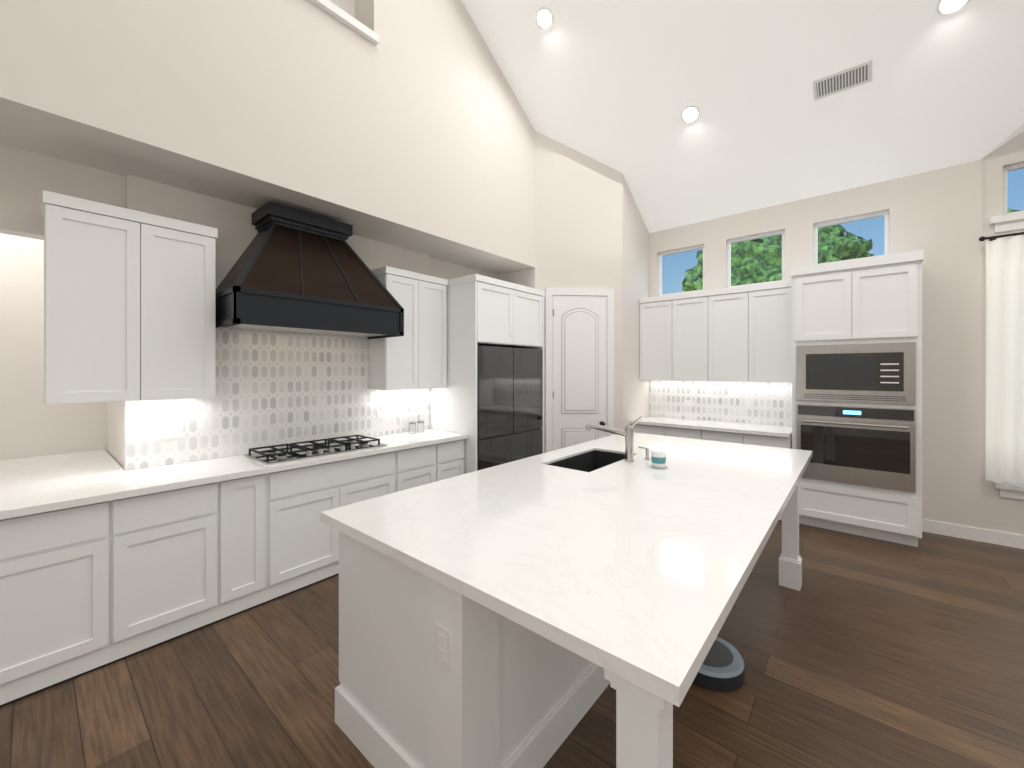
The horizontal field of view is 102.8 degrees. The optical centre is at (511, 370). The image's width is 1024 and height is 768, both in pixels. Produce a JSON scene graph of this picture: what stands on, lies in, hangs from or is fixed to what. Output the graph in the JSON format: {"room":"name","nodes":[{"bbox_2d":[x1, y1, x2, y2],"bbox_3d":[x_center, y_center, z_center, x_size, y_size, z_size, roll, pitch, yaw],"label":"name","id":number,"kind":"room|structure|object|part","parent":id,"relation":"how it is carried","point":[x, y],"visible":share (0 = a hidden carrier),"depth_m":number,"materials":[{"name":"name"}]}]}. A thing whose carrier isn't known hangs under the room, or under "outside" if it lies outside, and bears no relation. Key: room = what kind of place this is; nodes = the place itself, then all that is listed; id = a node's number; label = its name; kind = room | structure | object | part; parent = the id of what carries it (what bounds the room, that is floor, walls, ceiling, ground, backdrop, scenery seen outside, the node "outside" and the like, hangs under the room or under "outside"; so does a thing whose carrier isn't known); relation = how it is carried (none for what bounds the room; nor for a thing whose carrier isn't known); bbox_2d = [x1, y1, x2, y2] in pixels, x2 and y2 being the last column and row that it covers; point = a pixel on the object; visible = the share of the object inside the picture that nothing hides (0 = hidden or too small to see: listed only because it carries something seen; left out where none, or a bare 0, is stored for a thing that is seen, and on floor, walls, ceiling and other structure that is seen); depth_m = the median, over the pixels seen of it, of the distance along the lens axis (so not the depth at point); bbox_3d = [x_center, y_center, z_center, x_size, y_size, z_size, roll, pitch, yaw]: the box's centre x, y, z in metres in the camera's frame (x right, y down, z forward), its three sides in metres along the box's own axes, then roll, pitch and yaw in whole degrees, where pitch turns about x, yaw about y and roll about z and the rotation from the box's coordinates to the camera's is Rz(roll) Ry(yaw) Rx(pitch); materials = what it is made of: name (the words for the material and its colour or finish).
{"room":"kitchen","nodes":[
{"label":"kitchen","id":0,"kind":"room"},
{"bbox_2d":[0,521,1023,767],"bbox_3d":[0.980,1.581,1.118,9.550,0.060,8.573,0,0,40],"label":"floor","id":1,"kind":"structure","parent":0,"point":[856,651],"depth_m":1.99,"materials":[{"name":"brown wood"}]},
{"bbox_2d":[0,429,467,707],"bbox_3d":[-2.509,1.067,2.915,1.697,0.967,4.403,0,0,40],"label":"base cabinet","id":2,"kind":"object","parent":1,"relation":"on","point":[106,559],"visible":0.88,"depth_m":2.37,"materials":[{"name":"paint"}]},
{"bbox_2d":[409,421,418,433],"bbox_3d":[-1.008,0.578,4.131,0.073,0.114,0.073,0,0,28],"label":"glass jar","id":3,"kind":"object","parent":2,"relation":"on","point":[412,426],"depth_m":4.10,"materials":[{"name":"white"}]},
{"bbox_2d":[419,420,423,431],"bbox_3d":[-0.943,0.578,4.208,0.073,0.114,0.073,0,0,28],"label":"glass jar","id":4,"kind":"object","parent":2,"relation":"on","point":[421,423],"depth_m":4.18,"materials":[{"name":"white"}]},
{"bbox_2d":[430,274,544,473],"bbox_3d":[-0.269,0.305,4.660,0.754,2.492,1.146,0,0,40],"label":"tall cabinet","id":5,"kind":"object","parent":1,"relation":"on","point":[482,310],"visible":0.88,"depth_m":4.19,"materials":[{"name":"paint"}]},
{"bbox_2d":[477,345,542,470],"bbox_3d":[-0.248,0.651,4.643,0.697,1.800,1.070,0,0,40],"label":"refrigerator","id":6,"kind":"object","parent":1,"relation":"on","point":[509,403],"visible":0.27,"depth_m":4.35,"materials":[{"name":"grey metal"}]},
{"bbox_2d":[321,416,812,767],"bbox_3d":[0.738,0.929,2.467,1.529,1.245,3.072,0,0,40],"label":"kitchen island","id":7,"kind":"object","parent":1,"relation":"on","point":[524,612],"visible":1,"depth_m":1.50,"materials":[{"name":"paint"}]},
{"bbox_2d":[434,623,451,672],"bbox_3d":[-0.223,0.891,1.315,0.080,0.120,0.008,0,0,40],"label":"island outlet","id":8,"kind":"object","parent":7,"relation":"attached to","point":[442,632],"depth_m":1.31,"materials":[{"name":"white plastic"}]},
{"bbox_2d":[585,416,642,462],"bbox_3d":[0.699,0.464,2.822,0.363,0.315,0.144,0,0,40],"label":"faucet","id":9,"kind":"object","parent":7,"relation":"on","point":[628,432],"depth_m":2.77,"materials":[{"name":"silver metal"}]},
{"bbox_2d":[638,446,650,460],"bbox_3d":[0.927,0.578,2.858,0.081,0.087,0.040,0,0,40],"label":"soap dispenser","id":10,"kind":"object","parent":7,"relation":"on","point":[646,458],"depth_m":2.84,"materials":[{"name":"silver metal"}]},
{"bbox_3d":[0.937,0.569,2.614,0.116,0.105,0.116,0,0,40],"label":"candle glass","id":11,"kind":"part","parent":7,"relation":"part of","materials":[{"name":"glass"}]},
{"bbox_2d":[693,637,744,691],"bbox_3d":[1.022,1.505,2.133,0.340,0.080,0.344,0,0,40],"label":"robot vacuum","id":12,"kind":"object","parent":1,"relation":"on","point":[722,667],"visible":0.6,"depth_m":2.01,"materials":[{"name":"grey plastic"}]},
{"bbox_2d":[791,249,923,546],"bbox_3d":[3.342,0.259,4.014,0.944,2.585,0.691,0,0,40],"label":"tall cabinet","id":13,"kind":"object","parent":1,"relation":"on","point":[857,376],"visible":0.96,"depth_m":3.77,"materials":[{"name":"paint"}]},
{"bbox_2d":[796,403,915,492],"bbox_3d":[3.150,0.699,3.787,0.848,0.725,0.096,0,0,40],"label":"wall oven","id":14,"kind":"object","parent":13,"relation":"in","point":[868,446],"depth_m":3.75,"materials":[{"name":"silver metal"}]},
{"bbox_2d":[796,342,915,404],"bbox_3d":[3.170,0.026,3.811,0.848,0.540,0.035,0,0,40],"label":"microwave","id":15,"kind":"object","parent":13,"relation":"in","point":[846,373],"depth_m":3.78,"materials":[{"name":"silver metal"}]},
{"bbox_2d":[0,0,1023,534],"bbox_3d":[0.964,-1.751,1.099,9.550,6.604,8.523,0,0,40],"label":"wall","id":16,"kind":"structure","parent":0,"point":[400,134],"depth_m":3.36,"materials":[{"name":"paint"}]},
{"bbox_2d":[42,190,217,404],"bbox_3d":[-2.313,-0.377,2.518,0.292,1.128,0.762,0,0,40],"label":"wall cabinet","id":17,"kind":"object","parent":16,"relation":"attached to","point":[129,304],"visible":1,"depth_m":2.38,"materials":[{"name":"paint"}]},
{"bbox_2d":[160,426,182,439],"bbox_3d":[-2.299,0.421,2.762,0.005,0.080,0.120,0,0,40],"label":"wall outlet plate","id":18,"kind":"object","parent":16,"relation":"attached to","point":[171,432],"depth_m":2.76,"materials":[{"name":"white plastic"}]},
{"bbox_2d":[215,201,403,338],"bbox_3d":[-1.547,-0.747,3.212,0.564,0.905,1.250,0,0,40],"label":"range hood","id":19,"kind":"object","parent":16,"relation":"attached to","point":[293,270],"visible":0.94,"depth_m":3.00,"materials":[{"name":"black metal"}]},
{"bbox_2d":[377,409,387,417],"bbox_3d":[-1.265,0.421,3.982,0.005,0.080,0.120,0,0,40],"label":"wall outlet plate","id":20,"kind":"object","parent":16,"relation":"attached to","point":[381,413],"depth_m":3.98,"materials":[{"name":"white plastic"}]},
{"bbox_2d":[369,266,447,389],"bbox_3d":[-1.012,-0.377,4.054,0.292,1.128,0.729,0,0,40],"label":"wall cabinet","id":21,"kind":"object","parent":16,"relation":"attached to","point":[414,356],"visible":0.92,"depth_m":3.92,"materials":[{"name":"paint"}]},
{"bbox_2d":[545,288,613,452],"bbox_3d":[0.829,0.277,4.986,0.846,2.548,0.022,0,0,-5],"label":"door frame","id":22,"kind":"structure","parent":16,"relation":"attached to","point":[551,292],"depth_m":4.96,"materials":[{"name":"paint"}]},
{"bbox_2d":[553,295,606,450],"bbox_3d":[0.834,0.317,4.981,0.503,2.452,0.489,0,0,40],"label":"pantry door","id":23,"kind":"structure","parent":16,"relation":"in","point":[579,363],"depth_m":4.97,"materials":[{"name":"paint"}]},
{"bbox_2d":[659,245,703,295],"bbox_3d":[2.275,-1.314,5.476,0.610,0.610,0.040,0,0,40],"label":"window","id":24,"kind":"structure","parent":16,"relation":"in","point":[670,253],"depth_m":5.50,"materials":[{"name":"paint"}]},
{"bbox_2d":[727,230,784,287],"bbox_3d":[2.931,-1.314,4.920,0.610,0.610,0.040,0,0,40],"label":"window","id":25,"kind":"structure","parent":16,"relation":"in","point":[762,236],"depth_m":4.92,"materials":[{"name":"paint"}]},
{"bbox_2d":[813,211,888,263],"bbox_3d":[3.599,-1.314,4.354,0.620,0.610,0.040,0,0,40],"label":"window","id":26,"kind":"structure","parent":16,"relation":"in","point":[836,222],"depth_m":4.34,"materials":[{"name":"paint"}]},
{"bbox_2d":[922,519,1023,548],"bbox_3d":[4.281,1.494,3.132,6.920,0.115,0.855,0,0,40],"label":"baseboard","id":27,"kind":"structure","parent":16,"relation":"attached to","point":[981,535],"depth_m":3.72,"materials":[{"name":"paint"}]},
{"bbox_2d":[979,232,1023,240],"bbox_3d":[4.997,-1.174,3.016,2.077,0.044,0.106,0,0,40],"label":"curtain rod","id":28,"kind":"object","parent":16,"relation":"attached to","point":[990,238],"visible":0.96,"depth_m":3.59,"materials":[{"name":"black metal"}]},
{"bbox_2d":[985,236,1023,484],"bbox_3d":[4.427,-0.084,3.456,0.555,2.130,0.059,0,0,40],"label":"curtain","id":29,"kind":"object","parent":28,"relation":"hanging from","point":[1004,450],"visible":1,"depth_m":3.57,"materials":[{"name":"fabric"}]},
{"bbox_2d":[989,212,1023,499],"bbox_3d":[4.788,-0.124,3.267,1.280,2.490,0.095,0,0,40],"label":"window","id":30,"kind":"structure","parent":16,"relation":"in","point":[1008,222],"depth_m":3.58,"materials":[{"name":"paint"}]},
{"bbox_2d":[1003,163,1023,214],"bbox_3d":[4.835,-1.594,3.322,1.120,0.450,0.040,0,0,40],"label":"window","id":31,"kind":"structure","parent":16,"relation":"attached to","point":[1012,168],"depth_m":3.65,"materials":[{"name":"paint"}]},
{"bbox_2d":[684,400,693,406],"bbox_3d":[2.308,0.431,5.336,0.120,0.080,0.005,0,0,40],"label":"electrical outlet","id":32,"kind":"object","parent":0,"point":[689,403],"depth_m":5.33,"materials":[{"name":"white plastic"}]},
{"bbox_2d":[630,416,791,521],"bbox_3d":[2.345,1.093,4.886,1.692,0.915,0.637,0,0,40],"label":"base cabinet","id":33,"kind":"object","parent":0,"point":[760,434],"depth_m":4.62,"materials":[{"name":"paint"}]},
{"bbox_2d":[639,281,791,382],"bbox_3d":[2.446,-0.407,5.004,1.692,1.088,0.341,0,0,40],"label":"wall cabinet","id":34,"kind":"object","parent":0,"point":[740,334],"depth_m":4.80,"materials":[{"name":"paint"}]},
{"bbox_2d":[462,0,1023,232],"bbox_3d":[0.980,-3.404,1.118,9.550,3.238,8.573,0,0,40],"label":"ceiling","id":35,"kind":"structure","parent":0,"point":[619,85],"depth_m":3.86,"materials":[{"name":"paint"}]},
{"bbox_2d":[535,7,553,29],"bbox_3d":[0.313,-3.377,3.927,0.183,0.101,0.158,0,0,34],"label":"recessed light","id":36,"kind":"object","parent":35,"relation":"in","point":[544,18],"depth_m":3.92,"materials":[{"name":"paint"}]},
{"bbox_2d":[681,105,699,123],"bbox_3d":[1.837,-2.633,4.209,0.183,0.101,0.158,0,0,34],"label":"recessed light","id":37,"kind":"object","parent":35,"relation":"in","point":[690,114],"depth_m":4.20,"materials":[{"name":"paint"}]},
{"bbox_2d":[813,59,872,100],"bbox_3d":[2.876,-2.521,3.563,0.400,0.101,0.157,0,0,40],"label":"ceiling vent","id":38,"kind":"object","parent":35,"relation":"in","point":[846,79],"visible":1,"depth_m":3.55,"materials":[{"name":"metal"}]},
{"bbox_2d":[936,0,969,15],"bbox_3d":[3.203,-2.676,2.959,0.183,0.101,0.158,0,0,34],"label":"recessed light","id":39,"kind":"object","parent":35,"relation":"in","point":[944,7],"depth_m":2.99,"materials":[{"name":"paint"}]},
{"label":"outside","id":40,"kind":"structure","parent":0,"visible":0},
{"bbox_2d":[682,208,1020,291],"bbox_3d":[8.095,-0.624,8.218,8.654,6.103,3.982,0,0,40],"label":"foliage","id":41,"kind":"object","parent":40,"point":[771,241],"depth_m":8.45,"materials":[{"name":"green plant"}]}
]}

